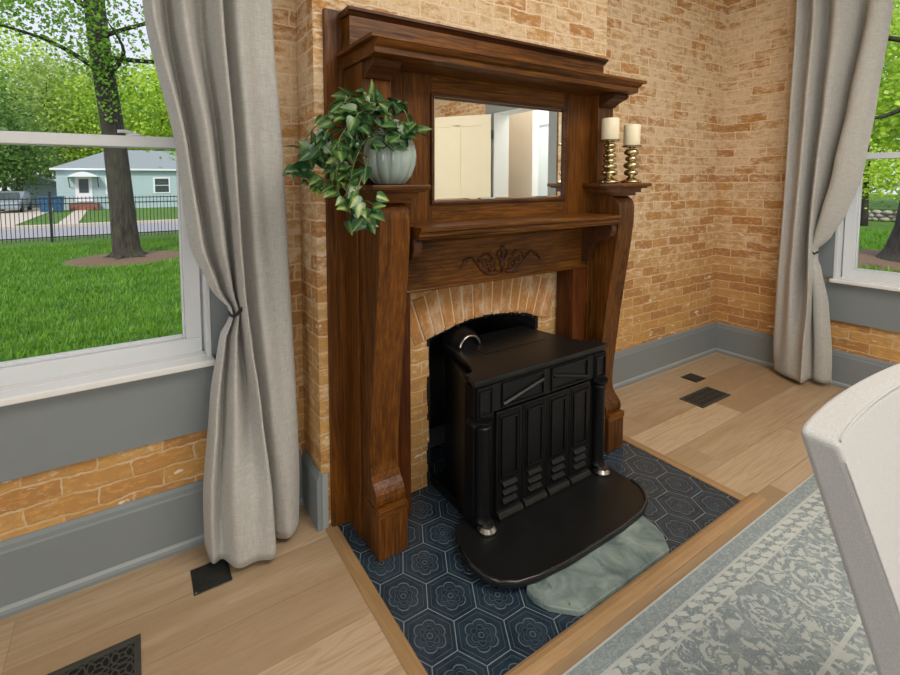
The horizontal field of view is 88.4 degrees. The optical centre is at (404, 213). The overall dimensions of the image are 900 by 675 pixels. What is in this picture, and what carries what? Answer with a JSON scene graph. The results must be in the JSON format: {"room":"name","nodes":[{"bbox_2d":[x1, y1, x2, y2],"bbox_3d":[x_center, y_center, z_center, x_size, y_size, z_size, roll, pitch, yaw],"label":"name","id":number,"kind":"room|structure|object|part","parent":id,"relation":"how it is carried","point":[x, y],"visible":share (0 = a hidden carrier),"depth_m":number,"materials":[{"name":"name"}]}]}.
{"room":"dining room","nodes":[
{"label":"dining room","id":0,"kind":"room"},
{"bbox_2d":[0,0,727,540],"bbox_3d":[-0.559,-0.351,2.011,7.615,3.360,0.250,-3,4,-31],"label":"wall","id":1,"kind":"structure","parent":0,"point":[678,47],"depth_m":3.21,"materials":[{"name":"brick"}]},
{"bbox_2d":[0,130,228,482],"bbox_3d":[-1.338,-0.356,1.519,1.485,2.435,0.338,-3,4,-31],"label":"window","id":2,"kind":"structure","parent":1,"relation":"in","point":[57,410],"depth_m":1.64,"materials":[{"name":"grey paint"}]},
{"bbox_3d":[-1.349,-0.816,1.502,1.171,1.174,0.037,-3,4,-31],"label":"sash","id":3,"kind":"part","parent":2,"relation":"part of","materials":[{"name":"white paint"}]},
{"bbox_3d":[-1.321,0.157,1.529,1.171,0.853,0.044,-3,4,-31],"label":"sash","id":4,"kind":"part","parent":2,"relation":"part of","materials":[{"name":"white paint"}]},
{"bbox_3d":[-1.280,-0.350,1.422,1.485,2.435,0.023,-3,4,-31],"label":"casing","id":5,"kind":"part","parent":2,"relation":"part of","materials":[{"name":"grey paint"}]},
{"bbox_2d":[0,449,303,619],"bbox_3d":[-1.990,1.222,1.092,3.596,0.240,0.035,-3,4,-31],"label":"baseboard","id":6,"kind":"structure","parent":1,"relation":"attached to","point":[33,563],"depth_m":1.63,"materials":[{"name":"grey paint"}]},
{"bbox_2d":[142,0,298,567],"bbox_3d":[-0.650,-0.180,1.641,0.526,2.891,0.270,-3,4,-31],"label":"curtain","id":7,"kind":"object","parent":1,"relation":"hanging from","point":[214,60],"visible":1,"depth_m":1.66,"materials":[{"name":"grey fabric"}]},
{"bbox_2d":[0,348,850,612],"bbox_3d":[1.176,1.434,-0.780,7.115,0.028,6.505,-3,4,-31],"label":"trim","id":8,"kind":"structure","parent":1,"relation":"attached to","point":[29,599],"depth_m":1.69,"materials":[{"name":"grey paint"}]},
{"bbox_2d":[612,322,716,389],"bbox_3d":[1.823,1.049,3.352,1.763,0.240,0.035,-3,4,-31],"label":"baseboard","id":9,"kind":"structure","parent":1,"relation":"attached to","point":[640,359],"depth_m":3.40,"materials":[{"name":"grey paint"}]},
{"bbox_2d":[0,352,845,674],"bbox_3d":[1.116,1.472,-0.676,7.115,0.060,6.740,-3,4,-31],"label":"floor","id":10,"kind":"structure","parent":0,"point":[299,611],"depth_m":1.58,"materials":[{"name":"brown wood"}]},
{"bbox_2d":[46,634,141,674],"bbox_3d":[-0.927,1.321,1.288,0.334,0.005,0.145,-3,4,-31],"label":"floor vent","id":11,"kind":"object","parent":10,"relation":"in","point":[124,657],"visible":1,"depth_m":1.35,"materials":[{"name":"brown metal"}]},
{"bbox_2d":[60,642,133,674],"bbox_3d":[-0.927,1.321,1.288,0.300,0.001,0.111,-3,4,-31],"label":"grille","id":12,"kind":"object","parent":11,"relation":"attached to","point":[118,659],"depth_m":1.35,"materials":[{"name":"brown metal"}]},
{"bbox_2d":[190,559,232,595],"bbox_3d":[-0.691,1.295,1.649,0.125,0.006,0.120,-3,4,-31],"label":"floor outlet cover","id":13,"kind":"object","parent":10,"relation":"on","point":[206,577],"visible":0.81,"depth_m":1.64,"materials":[{"name":"black metal"}]},
{"bbox_2d":[325,525,427,674],"bbox_3d":[-0.084,1.302,1.518,0.050,0.010,0.849,-3,4,-31],"label":"trim","id":14,"kind":"structure","parent":10,"relation":"on","point":[400,645],"depth_m":1.52,"materials":[{"name":"brown wood"}]},
{"bbox_2d":[338,441,739,674],"bbox_3d":[0.532,1.266,2.064,1.568,0.006,1.048,-3,4,-31],"label":"floor hearth tiles","id":15,"kind":"structure","parent":10,"relation":"on","point":[480,635],"depth_m":1.62,"materials":[{"name":"blue tile"}]},
{"bbox_2d":[432,324,647,587],"bbox_3d":[0.538,0.907,2.002,0.928,0.717,0.703,-3,4,-31],"label":"wood stove","id":16,"kind":"object","parent":15,"relation":"on","point":[534,490],"visible":1,"depth_m":1.91,"materials":[{"name":"black metal"}]},
{"bbox_3d":[0.275,0.811,1.790,0.068,0.031,0.068,-3,4,-31],"label":"knob","id":17,"kind":"part","parent":16,"relation":"part of","materials":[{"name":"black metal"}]},
{"bbox_3d":[0.472,0.606,2.195,0.380,0.002,0.180,-3,4,-31],"label":"lid","id":18,"kind":"part","parent":16,"relation":"part of","materials":[{"name":"black metal"}]},
{"bbox_3d":[0.422,0.987,1.873,0.139,0.407,0.016,-3,4,-31],"label":"door","id":19,"kind":"part","parent":16,"relation":"part of","materials":[{"name":"black metal"}]},
{"bbox_3d":[0.427,0.936,1.860,0.115,0.282,0.010,-3,4,-31],"label":"door panel","id":20,"kind":"part","parent":16,"relation":"part of","materials":[{"name":"black metal"}]},
{"bbox_3d":[0.490,0.717,1.883,0.238,0.101,0.010,-3,4,-31],"label":"header frame","id":21,"kind":"part","parent":16,"relation":"part of","materials":[{"name":"black metal"}]},
{"bbox_3d":[0.506,0.629,2.125,0.804,0.033,0.418,-3,4,-31],"label":"plate","id":22,"kind":"part","parent":16,"relation":"part of","materials":[{"name":"black metal"}]},
{"bbox_3d":[0.544,0.981,1.945,0.139,0.407,0.016,-3,4,-31],"label":"door","id":23,"kind":"part","parent":16,"relation":"part of","materials":[{"name":"black metal"}]},
{"bbox_3d":[0.549,0.930,1.932,0.115,0.282,0.010,-3,4,-31],"label":"door panel","id":24,"kind":"part","parent":16,"relation":"part of","materials":[{"name":"black metal"}]},
{"bbox_3d":[0.613,1.202,1.989,0.556,0.033,0.033,-3,4,-31],"label":"rail","id":25,"kind":"part","parent":16,"relation":"part of","materials":[{"name":"black metal"}]},
{"bbox_3d":[0.628,1.239,1.875,0.927,0.020,0.357,-3,4,-31],"label":"hearth plate","id":26,"kind":"part","parent":16,"relation":"part of","materials":[{"name":"black metal"}]},
{"bbox_3d":[0.666,0.976,2.017,0.139,0.407,0.016,-3,4,-31],"label":"door","id":27,"kind":"part","parent":16,"relation":"part of","materials":[{"name":"black metal"}]},
{"bbox_3d":[0.671,0.925,2.005,0.115,0.282,0.010,-3,4,-31],"label":"door panel","id":28,"kind":"part","parent":16,"relation":"part of","materials":[{"name":"black metal"}]},
{"bbox_3d":[0.731,0.706,2.026,0.238,0.101,0.010,-3,4,-31],"label":"header frame","id":29,"kind":"part","parent":16,"relation":"part of","materials":[{"name":"black metal"}]},
{"bbox_3d":[0.788,0.970,2.090,0.139,0.407,0.016,-3,4,-31],"label":"door","id":30,"kind":"part","parent":16,"relation":"part of","materials":[{"name":"black metal"}]},
{"bbox_3d":[0.793,0.919,2.077,0.115,0.282,0.010,-3,4,-31],"label":"door panel","id":31,"kind":"part","parent":16,"relation":"part of","materials":[{"name":"black metal"}]},
{"bbox_2d":[527,515,668,616],"bbox_3d":[0.723,1.274,1.699,0.675,0.024,0.221,-3,4,-31],"label":"stone slab","id":32,"kind":"object","parent":15,"relation":"on","point":[577,589],"visible":0.71,"depth_m":1.62,"materials":[{"name":"stone"}]},
{"bbox_2d":[504,493,765,674],"bbox_3d":[0.856,1.285,1.616,1.668,0.018,0.055,-3,4,-31],"label":"trim","id":33,"kind":"structure","parent":10,"relation":"on","point":[550,654],"depth_m":1.55,"materials":[{"name":"brown wood"}]},
{"bbox_2d":[623,435,745,500],"bbox_3d":[1.292,1.237,2.366,0.048,0.010,0.792,-3,4,-31],"label":"trim","id":34,"kind":"structure","parent":10,"relation":"on","point":[722,488],"depth_m":2.23,"materials":[{"name":"brown wood"}]},
{"bbox_2d":[681,373,705,382],"bbox_3d":[2.059,1.169,3.281,0.132,0.006,0.108,-3,4,-31],"label":"floor outlet cover","id":35,"kind":"object","parent":10,"relation":"on","point":[692,377],"visible":1,"depth_m":3.28,"materials":[{"name":"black metal"}]},
{"bbox_2d":[679,386,730,407],"bbox_3d":[1.953,1.190,2.989,0.340,0.005,0.145,-3,4,-31],"label":"floor vent","id":36,"kind":"object","parent":10,"relation":"in","point":[706,396],"visible":1,"depth_m":2.98,"materials":[{"name":"brown metal"}]},
{"bbox_2d":[685,388,725,405],"bbox_3d":[1.953,1.191,2.989,0.306,0.001,0.112,-3,4,-31],"label":"grille","id":37,"kind":"object","parent":36,"relation":"attached to","point":[704,396],"depth_m":2.99,"materials":[{"name":"brown metal"}]},
{"bbox_2d":[562,473,878,674],"bbox_3d":[1.780,1.347,0.633,3.300,0.006,2.522,-3,4,-31],"label":"area rug","id":38,"kind":"object","parent":10,"relation":"on","point":[776,598],"visible":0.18,"depth_m":1.48,"materials":[{"name":"grey fabric"}]},
{"bbox_2d":[801,364,899,674],"bbox_3d":[1.198,0.875,0.793,0.638,0.924,0.702,-3,4,-31],"label":"upholstered chair","id":39,"kind":"object","parent":38,"relation":"on","point":[852,442],"visible":1,"depth_m":0.85,"materials":[{"name":"fabric"}]},
{"bbox_2d":[295,0,606,525],"bbox_3d":[0.290,-0.382,2.395,1.736,3.360,0.445,-3,4,-31],"label":"wall","id":40,"kind":"structure","parent":0,"point":[579,26],"depth_m":2.05,"materials":[{"name":"brick"}]},
{"bbox_2d":[302,450,322,531],"bbox_3d":[-0.388,1.157,1.933,0.020,0.240,0.189,-3,4,-31],"label":"baseboard","id":41,"kind":"structure","parent":40,"relation":"attached to","point":[311,474],"depth_m":1.90,"materials":[{"name":"grey paint"}]},
{"bbox_2d":[322,471,328,530],"bbox_3d":[-0.320,1.163,1.863,0.024,0.235,0.012,-3,4,-31],"label":"trim","id":42,"kind":"structure","parent":40,"relation":"attached to","point":[325,516],"depth_m":1.86,"materials":[{"name":"grey paint"}]},
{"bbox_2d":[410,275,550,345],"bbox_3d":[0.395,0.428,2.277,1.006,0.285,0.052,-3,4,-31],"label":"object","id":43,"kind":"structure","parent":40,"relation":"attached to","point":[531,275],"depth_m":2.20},
{"bbox_2d":[410,275,556,345],"bbox_3d":[0.394,0.429,2.279,0.996,0.287,0.068,-3,4,-31],"label":"brick arch","id":44,"kind":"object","parent":40,"relation":"attached to","point":[480,299],"depth_m":2.21,"materials":[{"name":"brick"}]},
{"bbox_2d":[322,5,651,561],"bbox_3d":[0.481,0.229,2.082,1.622,2.060,0.351,-3,4,-31],"label":"fireplace mantel","id":45,"kind":"object","parent":40,"relation":"attached to","point":[503,184],"visible":0.87,"depth_m":1.92,"materials":[{"name":"brown wood"}]},
{"bbox_3d":[-0.143,0.624,1.859,0.143,1.310,0.119,-3,4,-31],"label":"moulding","id":46,"kind":"part","parent":45,"relation":"part of","materials":[{"name":"brown wood"}]},
{"bbox_3d":[-0.062,0.527,1.714,0.123,1.141,0.132,-3,4,-31],"label":"leg","id":47,"kind":"part","parent":45,"relation":"part of","materials":[{"name":"brown wood"}]},
{"bbox_3d":[-0.071,-0.059,1.685,0.173,0.037,0.200,-3,4,-31],"label":"cap moulding","id":48,"kind":"part","parent":45,"relation":"part of","materials":[{"name":"brown wood"}]},
{"bbox_2d":[363,119,415,184],"bbox_3d":[-0.052,-0.219,1.666,0.193,0.232,0.193,-3,4,-31],"label":"ribbed vase","id":49,"kind":"object","parent":45,"relation":"on","point":[389,167],"visible":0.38,"depth_m":1.60,"materials":[{"name":"grey ceramic"}]},
{"bbox_2d":[282,79,431,234],"bbox_3d":[-0.146,-0.196,1.537,0.488,0.521,0.259,-3,4,-31],"label":"pothos","id":50,"kind":"object","parent":49,"relation":"in","point":[343,110],"visible":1,"depth_m":1.47,"materials":[{"name":"green plant"}]},
{"bbox_3d":[0.416,-0.781,2.114,1.504,0.028,0.102,-3,4,-31],"label":"crown moulding","id":51,"kind":"part","parent":45,"relation":"part of","materials":[{"name":"brown wood"}]},
{"bbox_3d":[0.471,-0.607,2.035,1.530,0.059,0.311,-3,4,-31],"label":"cornice","id":52,"kind":"part","parent":45,"relation":"part of","materials":[{"name":"brown wood"}]},
{"bbox_3d":[0.430,-0.005,2.167,0.792,0.118,0.109,-3,4,-31],"label":"rail","id":53,"kind":"part","parent":45,"relation":"part of","materials":[{"name":"brown wood"}]},
{"bbox_3d":[0.455,0.301,2.131,1.206,0.014,0.010,-3,4,-31],"label":"bead moulding","id":54,"kind":"part","parent":45,"relation":"part of","materials":[{"name":"brown wood"}]},
{"bbox_3d":[0.427,-0.553,2.130,0.792,0.104,0.109,-3,4,-31],"label":"rail","id":55,"kind":"part","parent":45,"relation":"part of","materials":[{"name":"brown wood"}]},
{"bbox_2d":[430,92,566,204],"bbox_3d":[0.455,-0.280,2.105,0.812,0.458,0.032,-3,4,-31],"label":"mirror","id":56,"kind":"object","parent":45,"relation":"on","point":[485,149],"depth_m":2.08,"materials":[{"name":"white mirror"}]},
{"bbox_3d":[0.460,0.087,2.106,1.208,0.042,0.035,-3,4,-31],"label":"shelf moulding","id":57,"kind":"part","parent":45,"relation":"part of","materials":[{"name":"brown wood"}]},
{"bbox_2d":[410,213,620,239],"bbox_3d":[0.506,0.048,2.031,1.155,0.045,0.207,-3,4,-31],"label":"shelf","id":58,"kind":"object","parent":45,"relation":"attached to","point":[469,225],"depth_m":1.94,"materials":[{"name":"brown wood"}]},
{"bbox_3d":[1.001,0.572,2.537,0.143,1.310,0.119,-3,4,-31],"label":"moulding","id":59,"kind":"part","parent":45,"relation":"part of","materials":[{"name":"brown wood"}]},
{"bbox_2d":[598,139,619,182],"bbox_3d":[1.020,-0.258,2.287,0.100,0.214,0.100,-3,4,-31],"label":"candlestick","id":60,"kind":"object","parent":45,"relation":"on","point":[610,145],"visible":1,"depth_m":2.26,"materials":[{"name":"gold glass"}]},
{"bbox_3d":[1.020,-0.357,2.280,0.094,0.015,0.094,-3,4,-31],"label":"candle plate","id":61,"kind":"part","parent":60,"relation":"part of","materials":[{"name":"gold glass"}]},
{"bbox_2d":[601,117,619,139],"bbox_3d":[1.019,-0.418,2.276,0.081,0.107,0.081,-3,4,-31],"label":"pillar candle","id":62,"kind":"object","parent":60,"relation":"on","point":[610,126],"visible":0.91,"depth_m":2.24,"materials":[{"name":"beige wax"}]},
{"bbox_3d":[1.073,-0.111,2.363,0.173,0.037,0.200,-3,4,-31],"label":"cap moulding","id":63,"kind":"part","parent":45,"relation":"part of","materials":[{"name":"brown wood"}]},
{"bbox_3d":[1.082,0.475,2.392,0.123,1.141,0.132,-3,4,-31],"label":"leg","id":64,"kind":"part","parent":45,"relation":"part of","materials":[{"name":"brown wood"}]},
{"bbox_2d":[620,145,641,182],"bbox_3d":[1.152,-0.249,2.337,0.100,0.189,0.100,-3,4,-31],"label":"candlestick","id":65,"kind":"object","parent":45,"relation":"on","point":[631,165],"visible":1,"depth_m":2.31,"materials":[{"name":"gold glass"}]},
{"bbox_2d":[623,124,640,144],"bbox_3d":[1.151,-0.396,2.327,0.077,0.106,0.077,-3,4,-31],"label":"pillar candle","id":66,"kind":"object","parent":65,"relation":"on","point":[632,132],"visible":0.93,"depth_m":2.29,"materials":[{"name":"beige wax"}]},
{"bbox_3d":[1.151,-0.336,2.331,0.094,0.015,0.094,-3,4,-31],"label":"candle plate","id":67,"kind":"part","parent":65,"relation":"part of","materials":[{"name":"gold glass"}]},
{"bbox_2d":[715,0,899,363],"bbox_3d":[4.332,-0.313,0.989,0.250,3.360,6.505,-3,4,-31],"label":"wall","id":68,"kind":"structure","parent":0,"point":[760,33],"depth_m":3.51,"materials":[{"name":"brick"}]},
{"bbox_2d":[715,322,895,388],"bbox_3d":[4.223,1.190,1.009,0.035,0.240,6.488,-3,4,-31],"label":"baseboard","id":69,"kind":"structure","parent":68,"relation":"attached to","point":[847,368],"depth_m":3.48,"materials":[{"name":"grey paint"}]},
{"bbox_2d":[773,0,893,382],"bbox_3d":[2.784,-0.294,3.042,0.213,2.891,0.553,-2,4,-24],"label":"curtain","id":70,"kind":"object","parent":68,"relation":"hanging from","point":[840,46],"visible":1,"depth_m":3.08,"materials":[{"name":"grey fabric"}]},
{"bbox_2d":[818,152,899,332],"bbox_3d":[3.333,-0.458,2.617,0.338,2.435,1.485,-3,4,-31],"label":"window","id":71,"kind":"structure","parent":68,"relation":"in","point":[859,296],"depth_m":3.08,"materials":[{"name":"grey paint"}]},
{"bbox_3d":[3.235,-0.453,2.559,0.023,2.435,1.485,-3,4,-31],"label":"casing","id":72,"kind":"part","parent":71,"relation":"part of","materials":[{"name":"grey paint"}]},
{"bbox_3d":[3.312,0.056,2.637,0.044,0.853,1.171,-3,4,-31],"label":"sash","id":73,"kind":"part","parent":71,"relation":"part of","materials":[{"name":"white paint"}]},
{"label":"outside","id":74,"kind":"structure","parent":0,"visible":0},
{"bbox_2d":[0,207,52,225],"bbox_3d":[-26.535,0.115,30.363,4.900,0.001,24.800,-3,4,-31],"label":"driveway","id":75,"kind":"structure","parent":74,"point":[33,210],"depth_m":29.84,"materials":[{"name":"concrete"}]},
{"bbox_2d":[0,191,30,211],"bbox_3d":[-29.102,-0.872,34.128,1.800,1.540,4.788,-3,4,-31],"label":"parked car","id":76,"kind":"object","parent":75,"relation":"on","point":[3,194],"visible":0.66,"depth_m":33.51,"materials":[{"name":"silver metal"}]},
{"bbox_2d":[38,196,64,211],"bbox_3d":[-25.851,-0.680,33.809,1.510,1.140,0.780,-3,4,-31],"label":"bin","id":77,"kind":"object","parent":75,"relation":"on","point":[46,209],"visible":0.6,"depth_m":33.65,"materials":[{"name":"blue plastic"}]},
{"bbox_3d":[-25.854,-1.209,33.774,1.510,0.080,0.780,-3,4,-31],"label":"lid","id":78,"kind":"part","parent":77,"relation":"part of","materials":[{"name":"blue plastic"}]},
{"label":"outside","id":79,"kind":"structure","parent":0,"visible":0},
{"bbox_2d":[57,210,85,223],"bbox_3d":[-20.625,0.174,28.932,1.400,0.001,16.300,-3,4,-31],"label":"front walk","id":80,"kind":"structure","parent":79,"point":[76,220],"depth_m":27.32,"materials":[{"name":"concrete"}]},
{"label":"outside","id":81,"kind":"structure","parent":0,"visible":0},
{"bbox_2d":[0,194,899,360],"bbox_3d":[5.245,0.699,20.650,150.000,0.200,130.000,-3,4,-31],"label":"lawn","id":82,"kind":"structure","parent":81,"point":[889,225],"depth_m":11.28,"materials":[{"name":"green plant"}]},
{"bbox_2d":[0,60,42,119],"bbox_3d":[-43.578,-9.938,41.031,17.998,19.122,15.951,-3,4,-31],"label":"tree","id":83,"kind":"object","parent":82,"relation":"on","point":[11,60],"visible":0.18,"depth_m":45.10,"materials":[{"name":"green plant"}]},
{"bbox_2d":[0,62,57,194],"bbox_3d":[-35.455,-6.975,36.695,13.155,14.214,13.048,-2,4,-27],"label":"tree","id":84,"kind":"object","parent":82,"relation":"on","point":[4,110],"visible":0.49,"depth_m":37.97,"materials":[{"name":"green plant"}]},
{"bbox_2d":[9,176,56,206],"bbox_3d":[-34.581,-2.145,43.671,4.000,2.900,3.900,-3,4,-31],"label":"garage","id":85,"kind":"structure","parent":82,"relation":"on","point":[45,189],"depth_m":42.28,"materials":[{"name":"blue"}]},
{"bbox_2d":[0,107,71,193],"bbox_3d":[-31.880,-4.464,38.193,7.821,8.438,7.809,2,5,33],"label":"tree","id":86,"kind":"object","parent":82,"relation":"on","point":[16,175],"visible":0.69,"depth_m":37.66,"materials":[{"name":"green plant"}]},
{"bbox_2d":[0,18,84,190],"bbox_3d":[-52.487,-14.330,58.958,23.270,25.607,21.926,-3,4,-31],"label":"tree","id":87,"kind":"object","parent":82,"relation":"on","point":[21,38],"visible":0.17,"depth_m":59.03,"materials":[{"name":"green plant"}]},
{"bbox_2d":[0,40,101,190],"bbox_3d":[-39.198,-9.726,50.594,15.971,17.380,15.562,-2,4,-23],"label":"tree","id":88,"kind":"object","parent":82,"relation":"on","point":[37,93],"visible":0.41,"depth_m":48.76,"materials":[{"name":"green plant"}]},
{"bbox_2d":[14,34,158,160],"bbox_3d":[-44.109,-13.754,65.994,20.874,24.043,22.164,-3,4,-31],"label":"tree","id":89,"kind":"object","parent":82,"relation":"on","point":[52,39],"visible":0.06,"depth_m":63.80,"materials":[{"name":"green plant"}]},
{"bbox_2d":[0,0,175,259],"bbox_3d":[-7.906,-4.410,11.127,7.057,11.798,8.967,3,5,39],"label":"maple tree","id":90,"kind":"object","parent":82,"relation":"on","point":[125,240],"visible":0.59,"depth_m":11.74,"materials":[{"name":"green plant"}]},
{"bbox_3d":[-7.920,-4.500,11.104,7.057,7.387,8.924,3,5,39],"label":"crown","id":91,"kind":"part","parent":90,"relation":"part of","materials":[{"name":"green plant"}]},
{"bbox_2d":[0,219,177,229],"bbox_3d":[-13.730,0.473,23.208,120.000,0.140,0.600,-3,4,-31],"label":"kerb","id":92,"kind":"object","parent":82,"relation":"on","point":[167,220],"depth_m":21.83,"materials":[{"name":"concrete"}]},
{"bbox_2d":[0,191,178,243],"bbox_3d":[-11.934,0.103,16.212,24.010,1.785,0.080,-3,4,-31],"label":"iron fence","id":93,"kind":"object","parent":82,"relation":"on","point":[49,198],"visible":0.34,"depth_m":16.20,"materials":[{"name":"black metal"}]},
{"bbox_3d":[-12.273,0.119,16.011,0.070,1.785,0.080,-3,4,-31],"label":"post","id":94,"kind":"part","parent":93,"relation":"part of","materials":[{"name":"black metal"}]},
{"bbox_3d":[-11.932,-0.341,16.185,24.000,0.035,0.030,-3,4,-31],"label":"rail","id":95,"kind":"part","parent":93,"relation":"part of","materials":[{"name":"black metal"}]},
{"bbox_3d":[-11.933,-0.520,16.173,24.000,0.035,0.030,-3,4,-31],"label":"rail","id":96,"kind":"part","parent":93,"relation":"part of","materials":[{"name":"black metal"}]},
{"bbox_3d":[-11.925,0.817,16.262,24.000,0.035,0.030,-3,4,-31],"label":"rail","id":97,"kind":"part","parent":93,"relation":"part of","materials":[{"name":"black metal"}]},
{"bbox_2d":[17,65,167,179],"bbox_3d":[-34.700,-9.287,53.254,15.248,16.102,15.011,-3,4,-31],"label":"tree","id":98,"kind":"object","parent":82,"relation":"on","point":[92,105],"visible":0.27,"depth_m":49.98,"materials":[{"name":"green plant"}]},
{"bbox_2d":[49,150,176,210],"bbox_3d":[-23.525,-3.207,42.058,13.250,5.100,10.150,-3,4,-31],"label":"bungalow","id":99,"kind":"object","parent":82,"relation":"on","point":[86,176],"visible":0.65,"depth_m":38.79,"materials":[{"name":"blue paint"}]},
{"bbox_3d":[-25.701,-1.979,36.981,1.120,2.050,0.070,-3,4,-31],"label":"door","id":100,"kind":"part","parent":99,"relation":"part of","materials":[{"name":"white wood"}]},
{"bbox_3d":[-25.677,-2.201,36.923,0.640,1.100,0.030,-3,4,-31],"label":"door glass","id":101,"kind":"part","parent":99,"relation":"part of","materials":[{"name":"grey glass"}]},
{"bbox_3d":[-20.917,-2.420,39.779,1.050,1.160,0.030,-3,4,-31],"label":"pane","id":102,"kind":"part","parent":99,"relation":"part of","materials":[{"name":"clear glass"}]},
{"bbox_2d":[63,251,179,266],"bbox_3d":[-7.498,1.187,12.510,3.000,0.080,2.382,-3,4,-31],"label":"mulch bed","id":103,"kind":"object","parent":82,"relation":"on","point":[153,256],"visible":0.67,"depth_m":11.97,"materials":[{"name":"brown soil"}]},
{"bbox_2d":[86,53,172,152],"bbox_3d":[-29.656,-10.494,56.434,15.840,18.016,15.152,1,4,16],"label":"tree","id":104,"kind":"object","parent":82,"relation":"on","point":[156,93],"visible":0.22,"depth_m":53.14,"materials":[{"name":"green plant"}]},
{"bbox_2d":[126,45,171,135],"bbox_3d":[-33.699,-13.879,69.985,21.424,23.026,21.078,-3,4,-31],"label":"tree","id":105,"kind":"object","parent":82,"relation":"on","point":[150,56],"visible":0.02,"depth_m":66.24,"materials":[{"name":"green plant"}]},
{"bbox_2d":[143,101,174,150],"bbox_3d":[-22.770,-9.551,55.947,15.613,16.112,16.433,0,4,-1],"label":"tree","id":106,"kind":"object","parent":82,"relation":"on","point":[163,101],"visible":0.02,"depth_m":52.20,"materials":[{"name":"green plant"}]},
{"bbox_2d":[0,228,899,361],"bbox_3d":[2.407,1.063,12.742,34.679,0.157,16.265,-2,4,-20],"label":"grass blades","id":107,"kind":"object","parent":82,"relation":"on","point":[45,338],"visible":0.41,"depth_m":8.09,"materials":[{"name":"green plant"}]},
{"bbox_2d":[858,249,899,271],"bbox_3d":[12.167,1.133,11.161,3.600,0.130,3.971,-3,4,-31],"label":"mulch bed","id":108,"kind":"object","parent":82,"relation":"on","point":[865,256],"visible":0.2,"depth_m":10.78,"materials":[{"name":"brown soil"}]},
{"bbox_2d":[860,136,899,225],"bbox_3d":[20.113,-1.342,20.240,3.744,3.950,4.218,-1,4,-14],"label":"tree","id":109,"kind":"object","parent":82,"relation":"on","point":[869,178],"visible":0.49,"depth_m":19.65,"materials":[{"name":"green plant"}]},
{"bbox_2d":[868,210,896,221],"bbox_3d":[21.499,-0.032,24.575,0.539,0.586,24.484,-3,4,-31],"label":"stone wall","id":110,"kind":"structure","parent":82,"relation":"on","point":[871,216],"depth_m":22.03,"materials":[{"name":"grey stone"}]},
{"bbox_2d":[867,0,899,209],"bbox_3d":[27.765,-6.905,23.340,13.227,14.925,12.681,2,4,31],"label":"tree","id":111,"kind":"object","parent":82,"relation":"on","point":[893,100],"visible":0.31,"depth_m":24.21,"materials":[{"name":"green plant"}]},
{"bbox_2d":[867,0,899,207],"bbox_3d":[29.696,-7.880,31.418,14.243,16.656,13.792,-1,4,-8],"label":"tree","id":112,"kind":"object","parent":82,"relation":"on","point":[891,130],"visible":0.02,"depth_m":28.72,"materials":[{"name":"green plant"}]},
{"bbox_2d":[870,8,899,200],"bbox_3d":[39.948,-10.331,30.213,17.893,21.065,17.436,1,4,17],"label":"tree","id":113,"kind":"object","parent":82,"relation":"on","point":[894,8],"visible":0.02,"depth_m":34.00,"materials":[{"name":"green plant"}]},
{"bbox_2d":[874,10,899,262],"bbox_3d":[11.790,-4.025,11.040,8.119,10.980,8.236,0,4,-1],"label":"tree","id":114,"kind":"object","parent":82,"relation":"on","point":[891,251],"visible":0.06,"depth_m":10.96,"materials":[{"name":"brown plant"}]},
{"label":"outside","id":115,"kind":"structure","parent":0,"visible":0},
{"bbox_2d":[0,222,177,240],"bbox_3d":[-12.299,0.684,20.809,120.000,0.020,5.000,-3,4,-31],"label":"street","id":116,"kind":"structure","parent":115,"point":[174,224],"depth_m":19.78,"materials":[{"name":"grey asphalt"}]}
]}

